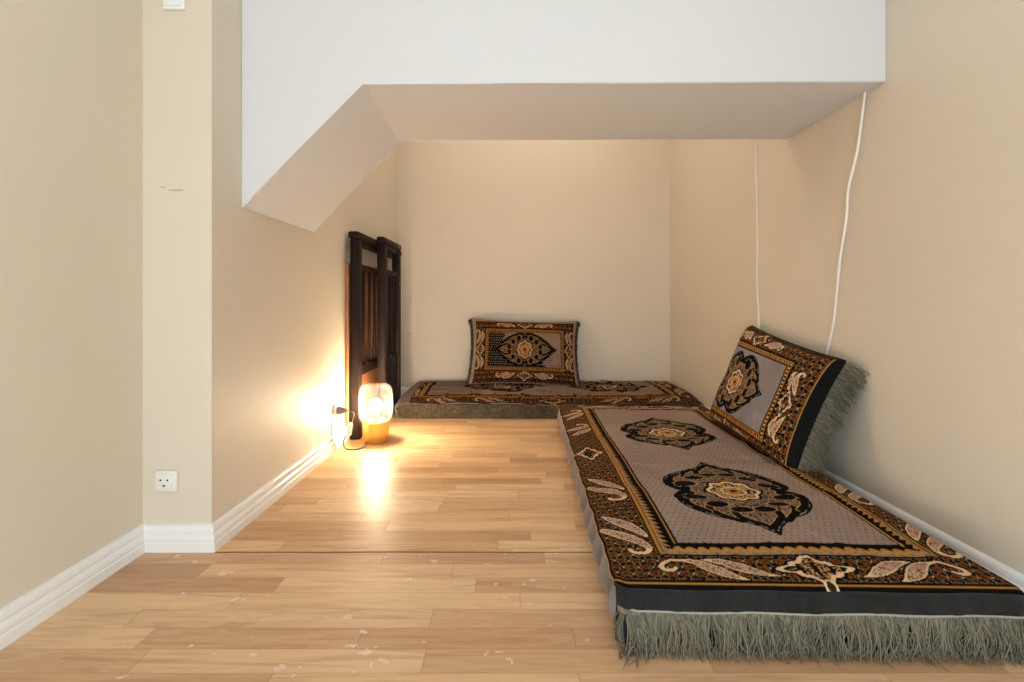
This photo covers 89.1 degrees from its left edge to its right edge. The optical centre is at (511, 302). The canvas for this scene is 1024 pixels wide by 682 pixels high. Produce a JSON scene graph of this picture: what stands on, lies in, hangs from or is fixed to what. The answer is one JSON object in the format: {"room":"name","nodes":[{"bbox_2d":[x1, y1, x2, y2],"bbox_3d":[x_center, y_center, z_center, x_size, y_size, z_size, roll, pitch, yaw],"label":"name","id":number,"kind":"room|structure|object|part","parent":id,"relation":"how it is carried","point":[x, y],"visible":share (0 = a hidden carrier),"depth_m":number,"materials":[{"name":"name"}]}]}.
{"room":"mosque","nodes":[
{"label":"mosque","id":0,"kind":"room"},
{"bbox_2d":[0,0,142,607],"bbox_3d":[-1.055,-0.555,-1.792,0.100,2.450,6.415,0,0,0],"label":"wall","id":1,"kind":"structure","parent":0,"point":[71,71],"depth_m":1.17,"materials":[{"name":"beige paint"}]},
{"bbox_2d":[0,524,144,650],"bbox_3d":[-0.996,0.635,-1.792,0.019,0.070,6.415,0,0,0],"label":"baseboard","id":2,"kind":"structure","parent":1,"relation":"attached to","point":[21,615],"depth_m":1.15,"materials":[{"name":"white wood"}]},
{"bbox_2d":[143,0,223,522],"bbox_3d":[-0.961,-0.555,1.445,0.288,2.450,0.060,0,0,0],"label":"wall","id":3,"kind":"structure","parent":0,"point":[183,50],"depth_m":1.42,"materials":[{"name":"beige paint"}]},
{"bbox_2d":[155,470,177,491],"bbox_3d":[-0.936,0.482,1.408,0.058,0.056,0.014,0,0,0],"label":"wall outlet","id":4,"kind":"object","parent":3,"relation":"attached to","point":[165,480],"visible":1,"depth_m":1.40,"materials":[{"name":"white plastic"}]},
{"bbox_2d":[157,474,171,488],"bbox_3d":[-0.938,0.482,1.403,0.040,0.042,0.004,0,0,0],"label":"socket","id":5,"kind":"object","parent":4,"relation":"attached to","point":[164,481],"depth_m":1.40,"materials":[{"name":"white plastic"}]},
{"bbox_2d":[163,0,185,9],"bbox_3d":[-0.915,-0.827,1.408,0.058,0.064,0.014,0,0,0],"label":"light switch","id":6,"kind":"object","parent":3,"relation":"attached to","point":[167,4],"visible":1,"depth_m":1.41,"materials":[{"name":"white plastic"}]},
{"bbox_2d":[143,523,214,552],"bbox_3d":[-0.901,0.635,1.405,0.207,0.070,0.019,0,0,0],"label":"baseboard","id":7,"kind":"structure","parent":3,"relation":"attached to","point":[158,537],"depth_m":1.40,"materials":[{"name":"white wood"}]},
{"bbox_2d":[224,0,397,513],"bbox_3d":[-0.867,-0.555,2.598,0.100,2.450,2.245,0,0,0],"label":"wall","id":8,"kind":"structure","parent":0,"point":[284,283],"depth_m":1.80,"materials":[{"name":"beige paint"}]},
{"bbox_2d":[212,416,371,551],"bbox_3d":[-0.807,0.635,2.558,0.019,0.070,2.324,0,0,0],"label":"baseboard","id":9,"kind":"structure","parent":8,"relation":"attached to","point":[232,522],"depth_m":1.73,"materials":[{"name":"white wood"}]},
{"bbox_2d":[333,403,338,416],"bbox_3d":[-0.810,0.494,2.400,0.014,0.056,0.058,0,0,0],"label":"wall outlet","id":10,"kind":"object","parent":8,"relation":"attached to","point":[336,405],"visible":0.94,"depth_m":2.38,"materials":[{"name":"white plastic"}]},
{"bbox_2d":[215,552,592,552],"bbox_3d":[0.062,0.701,1.400,2.335,0.058,0.008,0,0,0],"label":"floor","id":11,"kind":"structure","parent":0,"point":[215,552],"depth_m":1.40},
{"bbox_2d":[0,403,1023,681],"bbox_3d":[0.062,0.700,-0.640,2.335,0.060,8.920,0,0,0],"label":"floor","id":12,"kind":"structure","parent":0,"point":[160,617],"depth_m":1.18,"materials":[{"name":"brown wood"}]},
{"bbox_2d":[345,263,376,426],"bbox_3d":[-0.806,0.237,3.005,0.014,0.865,0.940,0,0,0],"label":"wooden board","id":13,"kind":"object","parent":12,"relation":"on","point":[369,379],"visible":0.34,"depth_m":2.84,"materials":[{"name":"wood"}]},
{"bbox_2d":[337,399,389,449],"bbox_3d":[-0.685,0.530,2.472,0.160,0.279,0.269,0,0,28],"label":"table lamp","id":14,"kind":"object","parent":12,"relation":"on","point":[375,430],"visible":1,"depth_m":2.47,"materials":[{"name":"gold metal"}]},
{"bbox_2d":[346,422,352,435],"bbox_3d":[-0.750,0.582,2.400,0.024,0.060,0.018,7,4,-17],"label":"switch","id":15,"kind":"object","parent":14,"relation":"attached to","point":[349,426],"depth_m":2.39,"materials":[{"name":"white plastic"}]},
{"bbox_3d":[-0.713,0.582,2.410,0.072,0.176,0.118,0,0,43],"label":"cord","id":16,"kind":"part","parent":14,"relation":"part of","materials":[{"name":"white plastic"}]},
{"bbox_3d":[-0.660,0.504,2.520,0.060,0.076,0.060,0,0,0],"label":"bulb","id":17,"kind":"part","parent":14,"relation":"part of","materials":[{"name":"white glass"}]},
{"bbox_3d":[-0.660,0.567,2.520,0.036,0.050,0.036,0,0,0],"label":"socket stem","id":18,"kind":"part","parent":14,"relation":"part of","materials":[{"name":"gold metal"}]},
{"bbox_2d":[348,231,401,439],"bbox_3d":[-0.770,0.160,3.019,0.056,1.020,0.988,0,0,0],"label":"panel","id":19,"kind":"object","parent":12,"relation":"on","point":[358,366],"visible":0.48,"depth_m":2.55,"materials":[{"name":"brown paint"}]},
{"bbox_3d":[-0.770,0.178,2.570,0.046,0.984,0.050,0,0,0],"label":"post","id":20,"kind":"part","parent":19,"relation":"part of","materials":[{"name":"brown paint"}]},
{"bbox_3d":[-0.770,0.340,3.020,0.028,0.050,0.850,0,0,0],"label":"rail","id":21,"kind":"part","parent":19,"relation":"part of","materials":[{"name":"brown paint"}]},
{"bbox_3d":[-0.770,-0.180,3.020,0.024,0.030,0.850,0,0,0],"label":"cross rail","id":22,"kind":"part","parent":19,"relation":"part of","materials":[{"name":"brown paint"}]},
{"bbox_3d":[-0.770,-0.332,3.019,0.056,0.036,0.988,0,0,0],"label":"rail","id":23,"kind":"part","parent":19,"relation":"part of","materials":[{"name":"brown paint"}]},
{"bbox_3d":[-0.770,-0.299,3.020,0.024,0.030,0.850,0,0,0],"label":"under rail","id":24,"kind":"part","parent":19,"relation":"part of","materials":[{"name":"brown paint"}]},
{"bbox_2d":[377,236,400,417],"bbox_3d":[-0.718,0.153,3.054,0.046,1.034,0.438,0,0,0],"label":"panel","id":25,"kind":"object","parent":12,"relation":"on","point":[388,281],"visible":0.92,"depth_m":2.99,"materials":[{"name":"brown paint"}]},
{"bbox_3d":[-0.718,0.171,2.880,0.046,0.998,0.050,0,0,0],"label":"post","id":26,"kind":"part","parent":25,"relation":"part of","materials":[{"name":"brown paint"}]},
{"bbox_3d":[-0.718,-0.346,3.054,0.046,0.036,0.438,0,0,0],"label":"rail","id":27,"kind":"part","parent":25,"relation":"part of","materials":[{"name":"brown paint"}]},
{"bbox_3d":[-0.718,-0.313,3.055,0.024,0.030,0.300,0,0,0],"label":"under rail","id":28,"kind":"part","parent":25,"relation":"part of","materials":[{"name":"brown paint"}]},
{"bbox_3d":[-0.718,0.502,3.055,0.020,0.275,0.300,0,0,0],"label":"panel","id":29,"kind":"part","parent":25,"relation":"part of","materials":[{"name":"brown paint"}]},
{"bbox_3d":[-0.718,-0.175,3.055,0.024,0.030,0.300,0,0,0],"label":"cross rail","id":30,"kind":"part","parent":25,"relation":"part of","materials":[{"name":"brown paint"}]},
{"bbox_3d":[-0.718,0.340,3.055,0.028,0.050,0.300,0,0,0],"label":"rail","id":31,"kind":"part","parent":25,"relation":"part of","materials":[{"name":"brown paint"}]},
{"bbox_3d":[-0.718,0.171,3.230,0.046,0.998,0.050,0,0,0],"label":"post","id":32,"kind":"part","parent":25,"relation":"part of","materials":[{"name":"brown paint"}]},
{"bbox_2d":[394,380,704,418],"bbox_3d":[0.219,0.599,3.338,1.815,0.141,0.714,0,0,0],"label":"mattress","id":33,"kind":"object","parent":12,"relation":"on","point":[430,398],"visible":0.86,"depth_m":3.09,"materials":[{"name":"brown fabric"}]},
{"bbox_2d":[465,318,580,385],"bbox_3d":[0.085,0.342,3.535,0.807,0.473,0.245,0,0,-4],"label":"floor cushion","id":34,"kind":"object","parent":33,"relation":"on","point":[501,351],"visible":0.98,"depth_m":3.47,"materials":[{"name":"brown fabric"}]},
{"bbox_3d":[0.219,0.614,3.337,1.795,0.113,0.713,0,0,0],"label":"panel","id":35,"kind":"part","parent":33,"relation":"part of","materials":[{"name":"grey fabric"}]},
{"bbox_2d":[557,405,1023,670],"bbox_3d":[0.615,0.600,1.884,0.802,0.141,1.899,0,0,1],"label":"mattress","id":36,"kind":"object","parent":12,"relation":"on","point":[699,541],"visible":0.98,"depth_m":1.10,"materials":[{"name":"brown fabric"}]},
{"bbox_3d":[0.614,0.611,1.889,0.799,0.119,1.786,0,0,1],"label":"panel","id":37,"kind":"part","parent":36,"relation":"part of","materials":[{"name":"multicoloured fabric"}]},
{"bbox_2d":[709,325,869,473],"bbox_3d":[1.012,0.379,2.044,0.294,0.556,0.797,0,0,3],"label":"floor cushion","id":38,"kind":"object","parent":36,"relation":"on","point":[775,393],"visible":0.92,"depth_m":1.79,"materials":[{"name":"brown fabric"}]},
{"bbox_2d":[398,139,669,386],"bbox_3d":[0.157,-0.555,3.770,2.147,2.450,0.100,0,0,0],"label":"wall","id":39,"kind":"structure","parent":0,"point":[502,230],"depth_m":3.72,"materials":[{"name":"beige paint"}]},
{"bbox_2d":[401,387,410,395],"bbox_3d":[0.157,0.635,3.711,1.947,0.070,0.019,0,0,0],"label":"baseboard","id":40,"kind":"structure","parent":39,"relation":"attached to","point":[403,389],"depth_m":3.71,"materials":[{"name":"white wood"}]},
{"bbox_2d":[670,0,1023,574],"bbox_3d":[1.180,-0.555,-0.640,0.100,2.450,8.720,0,0,0],"label":"wall","id":41,"kind":"structure","parent":0,"point":[930,303],"depth_m":1.50,"materials":[{"name":"beige paint"}]},
{"bbox_2d":[756,139,759,328],"bbox_3d":[1.126,-0.770,2.382,0.008,1.980,0.033,0,0,0],"label":"cable","id":42,"kind":"object","parent":41,"relation":"attached to","point":[756,139],"visible":0.6,"depth_m":2.39,"materials":[{"name":"white plastic"}]},
{"bbox_2d":[704,405,1023,591],"bbox_3d":[1.121,0.635,-0.640,0.019,0.070,8.720,0,0,0],"label":"baseboard","id":43,"kind":"structure","parent":41,"relation":"attached to","point":[1007,573],"depth_m":1.35,"materials":[{"name":"white wood"}]},
{"bbox_3d":[0.062,-1.830,-0.640,2.335,0.100,8.920,0,0,0],"label":"ceiling","id":44,"kind":"structure","parent":0,"visible":0},
{"bbox_2d":[242,0,885,231],"bbox_3d":[0.157,-1.035,1.857,1.947,1.491,0.575,0,0,0],"label":"ceiling beam","id":45,"kind":"structure","parent":44,"relation":"attached to","point":[330,88],"depth_m":1.57,"materials":[{"name":"white paint"}]},
{"bbox_2d":[825,92,866,354],"bbox_3d":[1.116,-0.196,1.769,0.025,0.952,0.240,0,0,0],"label":"cable","id":46,"kind":"object","parent":45,"relation":"hanging from","point":[864,93],"visible":0.94,"depth_m":1.72,"materials":[{"name":"white plastic"}]}
]}

